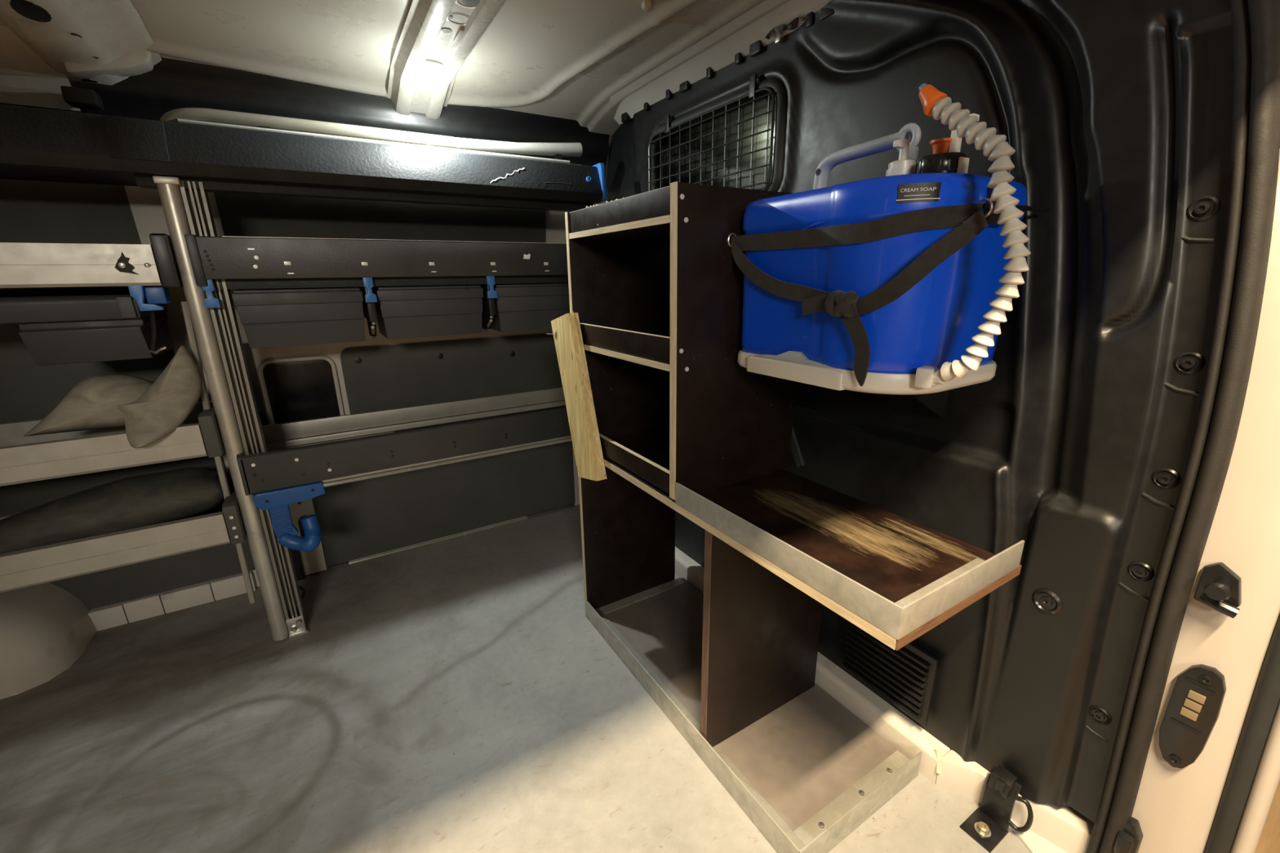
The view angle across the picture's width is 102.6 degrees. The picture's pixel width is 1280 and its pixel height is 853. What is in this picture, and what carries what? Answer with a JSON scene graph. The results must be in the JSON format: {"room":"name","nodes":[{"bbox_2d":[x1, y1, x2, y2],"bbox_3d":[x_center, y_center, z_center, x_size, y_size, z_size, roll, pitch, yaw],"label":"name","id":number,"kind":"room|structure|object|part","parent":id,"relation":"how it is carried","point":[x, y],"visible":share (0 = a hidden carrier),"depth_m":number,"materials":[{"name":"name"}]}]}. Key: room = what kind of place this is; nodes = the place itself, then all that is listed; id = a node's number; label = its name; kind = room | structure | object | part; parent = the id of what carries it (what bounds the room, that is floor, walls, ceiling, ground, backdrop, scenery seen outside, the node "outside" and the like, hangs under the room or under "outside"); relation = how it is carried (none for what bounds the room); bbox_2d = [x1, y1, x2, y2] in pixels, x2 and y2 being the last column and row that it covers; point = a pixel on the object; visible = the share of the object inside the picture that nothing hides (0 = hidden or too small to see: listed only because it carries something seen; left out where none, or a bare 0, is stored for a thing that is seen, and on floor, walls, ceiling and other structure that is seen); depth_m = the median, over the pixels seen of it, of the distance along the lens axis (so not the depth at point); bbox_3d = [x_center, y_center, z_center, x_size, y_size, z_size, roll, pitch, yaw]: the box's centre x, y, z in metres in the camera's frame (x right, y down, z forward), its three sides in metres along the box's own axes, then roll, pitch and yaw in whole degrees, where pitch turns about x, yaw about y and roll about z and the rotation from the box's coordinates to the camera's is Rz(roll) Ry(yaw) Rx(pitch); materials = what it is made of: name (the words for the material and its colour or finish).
{"room":"work van interior","nodes":[
{"label":"work van interior","id":0,"kind":"room"},
{"bbox_2d":[0,57,611,609],"bbox_3d":[-1.249,-0.152,1.289,2.700,1.400,0.231,-11,19,-30],"label":"wall","id":1,"kind":"structure","parent":0,"point":[361,519],"depth_m":1.47,"materials":[{"name":"black plastic"}]},
{"bbox_3d":[-1.637,-0.566,0.858,1.040,0.077,0.016,-11,19,-30],"label":"trim","id":2,"kind":"part","parent":1,"relation":"part of","materials":[{"name":"black plastic"}]},
{"bbox_2d":[0,582,96,699],"bbox_3d":[-1.725,0.505,1.089,0.720,0.265,0.225,-11,19,-30],"label":"wheel arch","id":3,"kind":"object","parent":1,"relation":"attached to","point":[45,628],"visible":0.93,"depth_m":1.22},
{"bbox_3d":[-1.596,-0.411,0.963,0.965,0.290,0.054,-11,19,-30],"label":"panel","id":4,"kind":"part","parent":1,"relation":"part of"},
{"bbox_3d":[-1.684,-0.005,1.076,1.200,0.530,0.044,-11,19,-30],"label":"panel","id":5,"kind":"part","parent":1,"relation":"part of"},
{"bbox_3d":[-1.681,0.386,1.213,1.217,0.298,0.007,-11,19,-30],"label":"panel","id":6,"kind":"part","parent":1,"relation":"part of","materials":[{"name":"grey plastic"}]},
{"bbox_2d":[88,570,256,631],"bbox_3d":[-1.641,0.554,1.282,1.100,0.061,0.021,-11,19,-30],"label":"baseboard","id":7,"kind":"structure","parent":1,"relation":"attached to","point":[119,614],"depth_m":1.45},
{"bbox_3d":[-0.643,-0.795,1.391,1.260,0.189,0.068,-11,19,-30],"label":"trim","id":8,"kind":"part","parent":1,"relation":"part of","materials":[{"name":"black plastic"}]},
{"bbox_2d":[184,234,568,307],"bbox_3d":[-0.596,-0.432,1.427,0.964,0.148,0.295,-11,19,-30],"label":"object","id":9,"kind":"object","parent":1,"relation":"attached to","point":[242,262],"visible":0.94,"depth_m":1.23,"materials":[{"name":"black metal"}]},
{"bbox_2d":[231,286,365,348],"bbox_3d":[-0.855,-0.285,1.311,0.260,0.132,0.222,-11,19,-30],"label":"storage bin","id":10,"kind":"object","parent":9,"relation":"hanging from","point":[274,317],"visible":1,"depth_m":1.23,"materials":[{"name":"black plastic"}]},
{"bbox_3d":[-0.858,-0.346,1.297,0.252,0.008,0.215,-11,19,-30],"label":"lid","id":11,"kind":"part","parent":10,"relation":"part of","materials":[{"name":"black plastic"}]},
{"bbox_2d":[357,286,377,338],"bbox_3d":[-0.731,-0.308,1.382,0.019,0.136,0.255,-11,19,-30],"label":"hanger","id":12,"kind":"object","parent":9,"relation":"attached to","point":[369,308],"visible":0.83,"depth_m":1.30,"materials":[{"name":"black plastic"}]},
{"bbox_3d":[-0.732,-0.333,1.375,0.018,0.084,0.255,-11,19,-30],"label":"arm","id":13,"kind":"part","parent":12,"relation":"part of","materials":[{"name":"black plastic"}]},
{"bbox_2d":[373,284,483,339],"bbox_3d":[-0.604,-0.332,1.458,0.266,0.132,0.222,-11,19,-30],"label":"storage bin","id":14,"kind":"object","parent":9,"relation":"hanging from","point":[434,310],"visible":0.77,"depth_m":1.37,"materials":[{"name":"black plastic"}]},
{"bbox_3d":[-0.606,-0.393,1.444,0.258,0.008,0.215,-11,19,-30],"label":"lid","id":15,"kind":"part","parent":14,"relation":"part of","materials":[{"name":"black plastic"}]},
{"bbox_2d":[472,284,496,331],"bbox_3d":[-0.475,-0.356,1.531,0.019,0.136,0.255,-11,19,-30],"label":"hanger","id":16,"kind":"object","parent":9,"relation":"attached to","point":[489,310],"visible":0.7,"depth_m":1.45,"materials":[{"name":"black plastic"}]},
{"bbox_3d":[-0.476,-0.380,1.524,0.018,0.084,0.255,-11,19,-30],"label":"arm","id":17,"kind":"part","parent":16,"relation":"part of","materials":[{"name":"black plastic"}]},
{"bbox_2d":[489,282,569,331],"bbox_3d":[-0.346,-0.380,1.608,0.270,0.132,0.222,-11,19,-30],"label":"drawer box","id":18,"kind":"object","parent":9,"relation":"hanging from","point":[518,306],"visible":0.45,"depth_m":1.51,"materials":[{"name":"black plastic"}]},
{"bbox_3d":[-0.349,-0.440,1.594,0.262,0.008,0.215,-11,19,-30],"label":"lid","id":19,"kind":"part","parent":18,"relation":"part of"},
{"bbox_3d":[-0.681,-0.581,1.496,0.860,0.290,0.054,-11,19,-30],"label":"panel","id":20,"kind":"part","parent":1,"relation":"part of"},
{"bbox_2d":[348,516,527,564],"bbox_3d":[-0.697,0.402,1.837,0.610,0.010,0.010,-11,19,-30],"label":"trim","id":21,"kind":"structure","parent":1,"relation":"attached to","point":[525,517],"depth_m":1.81,"materials":[{"name":"silver metal"}]},
{"bbox_3d":[-0.640,0.169,1.810,0.875,0.448,0.013,-11,19,-30],"label":"panel","id":22,"kind":"part","parent":1,"relation":"part of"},
{"bbox_2d":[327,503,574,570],"bbox_3d":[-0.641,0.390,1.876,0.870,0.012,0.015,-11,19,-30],"label":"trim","id":23,"kind":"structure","parent":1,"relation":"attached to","point":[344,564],"depth_m":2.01,"materials":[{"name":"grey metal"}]},
{"bbox_3d":[-0.564,-0.174,1.746,0.770,0.245,0.023,-11,19,-30],"label":"panel","id":24,"kind":"part","parent":1,"relation":"part of","materials":[{"name":"grey plastic"}]},
{"bbox_2d":[129,0,790,135],"bbox_3d":[-0.800,-0.589,0.381,2.700,0.066,1.615,-11,19,-30],"label":"ceiling","id":25,"kind":"structure","parent":0,"point":[563,59],"depth_m":1.11,"materials":[{"name":"paint"}]},
{"bbox_2d":[0,0,161,111],"bbox_3d":[-1.160,-0.489,0.220,1.195,0.142,1.600,-11,19,-30],"label":"rib","id":26,"kind":"object","parent":25,"relation":"attached to","point":[46,46],"visible":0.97,"depth_m":1.01,"materials":[{"name":"paint"}]},
{"bbox_2d":[386,0,506,119],"bbox_3d":[-0.217,-0.694,0.783,0.165,0.092,1.635,-11,19,-30],"label":"rib","id":27,"kind":"object","parent":25,"relation":"attached to","point":[446,32],"visible":0.91,"depth_m":1.09,"materials":[{"name":"paint"}]},
{"bbox_2d":[415,59,444,76],"bbox_3d":[-0.492,-0.833,1.197,0.080,0.019,0.080,-11,19,-30],"label":"lamp","id":28,"kind":"object","parent":27,"relation":"attached to","point":[430,68],"visible":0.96,"depth_m":1.18,"materials":[{"name":"white plastic"}]},
{"bbox_2d":[0,504,1030,852],"bbox_3d":[-0.833,0.721,0.834,2.680,0.030,1.700,-11,19,-30],"label":"floor","id":29,"kind":"structure","parent":0,"point":[460,694],"depth_m":1.05,"materials":[{"name":"paint"}]},
{"bbox_2d":[152,175,309,640],"bbox_3d":[-1.003,0.001,1.282,0.115,1.104,0.254,-11,19,-30],"label":"upright post","id":30,"kind":"object","parent":29,"relation":"on","point":[216,334],"visible":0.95,"depth_m":1.17,"materials":[{"name":"metal"}]},
{"bbox_2d":[0,233,182,288],"bbox_3d":[-1.481,-0.288,0.900,1.060,0.105,0.293,-11,19,-30],"label":"shelf","id":31,"kind":"object","parent":30,"relation":"attached to","point":[22,264],"visible":0.84,"depth_m":0.99,"materials":[{"name":"metal"}]},
{"bbox_2d":[0,293,174,365],"bbox_3d":[-1.255,-0.203,1.066,0.385,0.133,0.246,-11,19,-30],"label":"drawer box","id":32,"kind":"object","parent":31,"relation":"attached to","point":[73,328],"visible":0.91,"depth_m":1.03,"materials":[{"name":"black plastic"}]},
{"bbox_2d":[128,285,171,354],"bbox_3d":[-1.020,-0.224,1.079,0.060,0.142,0.056,-11,19,-30],"label":"blue latch","id":33,"kind":"object","parent":31,"relation":"attached to","point":[155,295],"visible":0.98,"depth_m":1.06,"materials":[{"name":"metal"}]},
{"bbox_3d":[-1.030,-0.208,1.080,0.032,0.098,0.011,-1,16,-1],"label":"rod","id":34,"kind":"part","parent":33,"relation":"part of","materials":[{"name":"black plastic"}]},
{"bbox_3d":[-1.012,-0.275,1.076,0.032,0.034,0.046,-11,19,-30],"label":"lever","id":35,"kind":"part","parent":33,"relation":"part of","materials":[{"name":"blue plastic"}]},
{"bbox_2d":[0,400,224,486],"bbox_3d":[-1.476,0.070,1.005,1.060,0.100,0.293,-11,19,-30],"label":"shelf","id":36,"kind":"object","parent":30,"relation":"attached to","point":[28,459],"visible":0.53,"depth_m":1.08,"materials":[{"name":"metal"}]},
{"bbox_3d":[-1.559,0.049,1.113,1.032,0.074,0.020,-11,19,-30],"label":"rail","id":37,"kind":"part","parent":36,"relation":"part of","materials":[{"name":"metal"}]},
{"bbox_2d":[23,345,202,448],"bbox_3d":[-1.126,-0.067,1.103,0.298,0.197,0.169,-2,16,-4],"label":"sack","id":38,"kind":"object","parent":36,"relation":"on","point":[149,411],"visible":1,"depth_m":1.08,"materials":[{"name":"beige fabric"}]},
{"bbox_2d":[0,476,246,592],"bbox_3d":[-1.472,0.280,1.065,1.060,0.102,0.296,-11,19,-30],"label":"shelf","id":39,"kind":"object","parent":30,"relation":"attached to","point":[223,524],"visible":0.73,"depth_m":1.11,"materials":[{"name":"metal"}]},
{"bbox_2d":[0,467,231,554],"bbox_3d":[-1.267,0.201,1.165,0.540,0.133,0.170,-11,19,-30],"label":"sack","id":40,"kind":"object","parent":39,"relation":"on","point":[152,499],"visible":0.85,"depth_m":1.14,"materials":[{"name":"black fabric"}]},
{"bbox_3d":[-1.556,0.258,1.174,1.032,0.076,0.020,-11,19,-30],"label":"rail","id":41,"kind":"part","parent":39,"relation":"part of","materials":[{"name":"metal"}]},
{"bbox_3d":[-1.004,0.091,1.230,0.032,0.760,0.014,-11,19,-30],"label":"stay rod","id":42,"kind":"part","parent":30,"relation":"part of","materials":[{"name":"metal"}]},
{"bbox_2d":[0,103,607,211],"bbox_3d":[-0.998,-0.566,1.093,1.964,0.126,0.270,-11,19,-30],"label":"shelf","id":43,"kind":"object","parent":30,"relation":"attached to","point":[37,144],"visible":0.95,"depth_m":1.10,"materials":[{"name":"black metal"}]},
{"bbox_3d":[-0.961,-0.549,0.979,0.085,0.077,0.035,-11,19,-30],"label":"joint plate","id":44,"kind":"part","parent":43,"relation":"part of","materials":[{"name":"black metal"}]},
{"bbox_2d":[159,107,582,163],"bbox_3d":[-0.593,-0.694,1.315,0.971,0.162,0.038,-11,19,-30],"label":"pipe","id":45,"kind":"object","parent":43,"relation":"on","point":[197,116],"visible":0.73,"depth_m":1.25,"materials":[{"name":"silver plastic"}]},
{"bbox_2d":[236,386,572,495],"bbox_3d":[-0.590,0.004,1.550,0.970,0.136,0.284,-11,19,-30],"label":"shelf","id":46,"kind":"object","parent":30,"relation":"attached to","point":[340,458],"visible":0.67,"depth_m":1.45,"materials":[{"name":"metal"}]},
{"bbox_3d":[-0.999,0.073,1.310,0.012,0.120,0.282,-11,19,-30],"label":"plate","id":47,"kind":"part","parent":46,"relation":"part of","materials":[{"name":"metal"}]},
{"bbox_2d":[253,480,325,551],"bbox_3d":[-0.856,0.231,1.274,0.146,0.169,0.072,-11,19,-30],"label":"hook","id":48,"kind":"object","parent":46,"relation":"hanging from","point":[277,501],"visible":0.98,"depth_m":1.26,"materials":[{"name":"plastic"}]},
{"bbox_3d":[-0.863,0.168,1.266,0.146,0.043,0.036,-11,19,-30],"label":"mount plate","id":49,"kind":"part","parent":48,"relation":"part of","materials":[{"name":"blue plastic"}]},
{"bbox_3d":[-0.852,0.287,1.282,0.095,0.057,0.042,-6,17,-16],"label":"hook arm","id":50,"kind":"part","parent":48,"relation":"part of"},
{"bbox_3d":[-0.644,-0.029,1.647,0.956,0.086,0.044,-11,19,-30],"label":"rail","id":51,"kind":"part","parent":46,"relation":"part of","materials":[{"name":"metal"}]},
{"bbox_3d":[-0.455,0.085,1.492,0.822,0.011,0.011,-11,19,-30],"label":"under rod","id":52,"kind":"part","parent":46,"relation":"part of","materials":[{"name":"silver metal"}]},
{"bbox_2d":[298,586,305,599],"bbox_3d":[-0.978,0.487,1.467,0.039,0.066,0.008,-11,19,-30],"label":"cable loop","id":53,"kind":"object","parent":29,"relation":"on","point":[301,588],"visible":0.39,"depth_m":1.47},
{"bbox_2d":[564,181,1024,852],"bbox_3d":[0.202,0.100,0.999,0.323,1.038,0.854,-11,19,-30],"label":"shelving unit","id":54,"kind":"object","parent":29,"relation":"on","point":[655,282],"visible":0.91,"depth_m":0.96,"materials":[{"name":"wood"}]},
{"bbox_2d":[546,311,607,480],"bbox_3d":[-0.151,-0.068,1.184,0.041,0.390,0.217,-11,19,-30],"label":"board","id":55,"kind":"object","parent":54,"relation":"attached to","point":[566,331],"visible":1,"depth_m":1.15,"materials":[{"name":"wood"}]},
{"bbox_3d":[-0.029,-0.003,1.335,0.291,1.018,0.013,-11,19,-30],"label":"panel","id":56,"kind":"part","parent":54,"relation":"part of","materials":[{"name":"brown wood"}]},
{"bbox_3d":[0.180,-0.144,0.930,0.291,0.525,0.016,-11,19,-30],"label":"panel","id":57,"kind":"part","parent":54,"relation":"part of","materials":[{"name":"brown wood"}]},
{"bbox_3d":[0.189,0.578,1.181,0.317,0.016,0.739,-11,19,-30],"label":"board","id":58,"kind":"part","parent":54,"relation":"part of","materials":[{"name":"beige wood"}]},
{"bbox_2d":[602,426,1020,649],"bbox_3d":[0.191,0.125,0.992,0.286,0.015,0.840,-11,19,-30],"label":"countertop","id":59,"kind":"structure","parent":54,"relation":"on","point":[893,556],"depth_m":0.82,"materials":[{"name":"brown wood"}]},
{"bbox_2d":[737,83,1031,395],"bbox_3d":[0.372,-0.257,0.752,0.264,0.375,0.415,-11,19,-30],"label":"container","id":60,"kind":"object","parent":54,"relation":"attached to","point":[941,335],"visible":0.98,"depth_m":0.67,"materials":[{"name":"blue plastic"}]},
{"bbox_3d":[0.333,-0.392,0.792,0.028,0.085,0.152,-11,19,-30],"label":"carry handle","id":61,"kind":"part","parent":60,"relation":"part of","materials":[{"name":"grey plastic"}]},
{"bbox_2d":[737,349,996,395],"bbox_3d":[0.353,-0.102,0.836,0.262,0.030,0.330,-11,19,-30],"label":"tray","id":62,"kind":"object","parent":60,"relation":"on","point":[810,369],"depth_m":0.72,"materials":[{"name":"beige plastic"}]},
{"bbox_3d":[0.351,-0.232,0.797,0.262,0.245,0.330,-11,19,-30],"label":"tank","id":63,"kind":"part","parent":60,"relation":"part of","materials":[{"name":"blue plastic"}]},
{"bbox_2d":[727,198,1049,386],"bbox_3d":[0.318,-0.184,0.718,0.440,0.228,0.205,6,18,21],"label":"strap","id":64,"kind":"object","parent":60,"relation":"attached to","point":[969,220],"visible":0.99,"depth_m":0.65,"materials":[{"name":"fabric"}]},
{"bbox_3d":[0.486,-0.279,0.655,0.166,0.009,0.013,-11,19,-30],"label":"hook arm","id":65,"kind":"part","parent":64,"relation":"part of","materials":[{"name":"black metal"}]},
{"bbox_2d":[885,138,916,176],"bbox_3d":[0.352,-0.355,0.689,0.039,0.054,0.038,-11,19,-30],"label":"soap pump","id":66,"kind":"object","parent":60,"relation":"on","point":[904,166],"visible":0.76,"depth_m":0.68,"materials":[{"name":"white plastic"}]},
{"bbox_3d":[0.346,-0.374,0.679,0.024,0.008,0.008,-11,19,-30],"label":"spout","id":67,"kind":"part","parent":66,"relation":"part of","materials":[{"name":"white plastic"}]},
{"bbox_3d":[0.353,-0.368,0.685,0.011,0.028,0.011,-11,19,-30],"label":"stem","id":68,"kind":"part","parent":66,"relation":"part of","materials":[{"name":"white plastic"}]},
{"bbox_3d":[0.376,-0.360,0.720,0.018,0.062,0.016,-11,19,-30],"label":"handle post","id":69,"kind":"part","parent":60,"relation":"part of","materials":[{"name":"grey plastic"}]},
{"bbox_2d":[983,186,1004,226],"bbox_3d":[0.443,-0.275,0.640,0.040,0.045,0.016,-11,19,-30],"label":"hook","id":70,"kind":"object","parent":60,"relation":"attached to","point":[992,220],"depth_m":0.63,"materials":[{"name":"metal"}]},
{"bbox_2d":[960,764,1033,852],"bbox_3d":[0.591,0.631,0.841,0.080,0.098,0.072,-11,19,-30],"label":"bracket","id":71,"kind":"object","parent":29,"relation":"on","point":[988,824],"visible":1,"depth_m":0.85,"materials":[{"name":"metal"}]},
{"bbox_2d":[973,822,991,838],"bbox_3d":[0.572,0.673,0.855,0.024,0.002,0.024,-11,19,-30],"label":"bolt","id":72,"kind":"object","parent":71,"relation":"in","point":[981,829],"depth_m":0.85,"materials":[{"name":"metal"}]},
{"bbox_3d":[0.577,0.675,0.859,0.060,0.004,0.048,-11,19,-30],"label":"foot plate","id":73,"kind":"part","parent":71,"relation":"part of","materials":[{"name":"black metal"}]},
{"bbox_2d":[605,0,1234,823],"bbox_3d":[0.235,-0.175,1.294,0.145,1.460,1.760,-11,19,-30],"label":"wall","id":74,"kind":"structure","parent":0,"point":[1116,116],"depth_m":0.76,"materials":[{"name":"black plastic"}]},
{"bbox_2d":[650,77,786,191],"bbox_3d":[0.166,-0.656,1.267,0.027,0.242,0.514,-11,19,-30],"label":"window","id":75,"kind":"structure","parent":74,"relation":"in","point":[778,87],"depth_m":1.20,"materials":[{"name":"silver metal"}]},
{"bbox_2d":[648,73,775,191],"bbox_3d":[0.150,-0.668,1.257,0.009,0.239,0.480,-11,19,-30],"label":"guard","id":76,"kind":"object","parent":75,"relation":"attached to","point":[753,78],"visible":0.72,"depth_m":1.18,"materials":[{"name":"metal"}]},
{"bbox_2d":[791,426,804,466],"bbox_3d":[0.323,0.006,1.107,0.008,0.153,0.092,-11,19,-30],"label":"stay","id":77,"kind":"object","parent":74,"relation":"attached to","point":[795,448],"visible":0.36,"depth_m":1.10,"materials":[{"name":"black metal"}]},
{"bbox_2d":[675,546,1093,852],"bbox_3d":[0.309,0.500,1.375,0.134,0.077,1.500,-11,19,-30],"label":"sill","id":78,"kind":"structure","parent":74,"relation":"attached to","point":[1053,829],"depth_m":0.94,"materials":[{"name":"white metal"}]},
{"bbox_3d":[0.658,0.644,0.876,0.250,0.072,0.072,13,21,40],"label":"sill","id":79,"kind":"part","parent":78,"relation":"part of","materials":[{"name":"metal"}]},
{"bbox_2d":[841,620,938,726],"bbox_3d":[0.484,0.467,1.011,0.008,0.150,0.185,-11,19,-30],"label":"air vent","id":80,"kind":"object","parent":74,"relation":"in","point":[907,677],"depth_m":0.98,"materials":[{"name":"black plastic"}]},
{"bbox_2d":[838,389,948,418],"bbox_3d":[0.393,-0.060,0.891,0.175,0.082,0.240,-11,19,-30],"label":"bracket","id":81,"kind":"object","parent":74,"relation":"attached to","point":[936,402],"visible":0.05,"depth_m":0.85,"materials":[{"name":"black plastic"}]},
{"bbox_3d":[0.358,-0.081,0.973,0.145,0.076,0.006,-11,19,-30],"label":"arm","id":82,"kind":"part","parent":81,"relation":"part of","materials":[{"name":"black plastic"}]},
{"bbox_3d":[0.452,-0.039,0.825,0.145,0.076,0.006,-11,19,-30],"label":"arm","id":83,"kind":"part","parent":81,"relation":"part of","materials":[{"name":"black plastic"}]},
{"bbox_2d":[1085,0,1279,852],"bbox_3d":[0.649,0.013,0.669,0.040,1.420,0.208,-11,19,-30],"label":"door seal","id":84,"kind":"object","parent":74,"relation":"attached to","point":[1255,24],"depth_m":0.59,"materials":[{"name":"rubber"}]},
{"bbox_2d":[1204,616,1279,852],"bbox_3d":[0.700,0.042,0.639,0.020,1.460,0.269,-11,19,-30],"label":"door seal","id":85,"kind":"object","parent":74,"relation":"attached to","point":[1266,695],"depth_m":0.64,"materials":[{"name":"rubber"}]},
{"bbox_2d":[1229,699,1279,852],"bbox_3d":[0.718,0.044,0.629,0.028,1.460,0.269,-11,19,-30],"label":"door frame","id":86,"kind":"structure","parent":74,"relation":"attached to","point":[1266,780],"depth_m":0.64,"materials":[{"name":"paint"}]},
{"bbox_2d":[1131,150,1279,852],"bbox_3d":[0.707,0.033,0.667,0.080,1.460,0.289,-11,19,-30],"label":"door frame","id":87,"kind":"structure","parent":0,"point":[1175,809],"depth_m":0.62,"materials":[{"name":"paint"}]},
{"bbox_2d":[1112,817,1142,852],"bbox_3d":[0.704,0.610,0.747,0.033,0.086,0.030,-11,19,-30],"label":"latch","id":88,"kind":"object","parent":87,"relation":"attached to","point":[1129,840],"depth_m":0.73,"materials":[{"name":"black plastic"}]},
{"bbox_2d":[1159,664,1226,768],"bbox_3d":[0.717,0.380,0.669,0.016,0.160,0.043,-11,19,-30],"label":"plate","id":89,"kind":"object","parent":87,"relation":"attached to","point":[1191,715],"visible":1,"depth_m":0.66,"materials":[{"name":"black plastic"}]},
{"bbox_2d":[1193,562,1241,618],"bbox_3d":[0.699,0.198,0.618,0.040,0.059,0.040,-11,19,-30],"label":"latch","id":90,"kind":"object","parent":87,"relation":"attached to","point":[1219,588],"depth_m":0.61,"materials":[{"name":"metal"}]},
{"label":"outside","id":91,"kind":"structure","parent":0,"visible":0},
{"bbox_2d":[1254,780,1279,852],"bbox_3d":[-0.321,1.478,0.217,9.200,0.050,10.000,-11,19,-30],"label":"ground","id":92,"kind":"structure","parent":91,"point":[1269,839],"depth_m":1.37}
]}

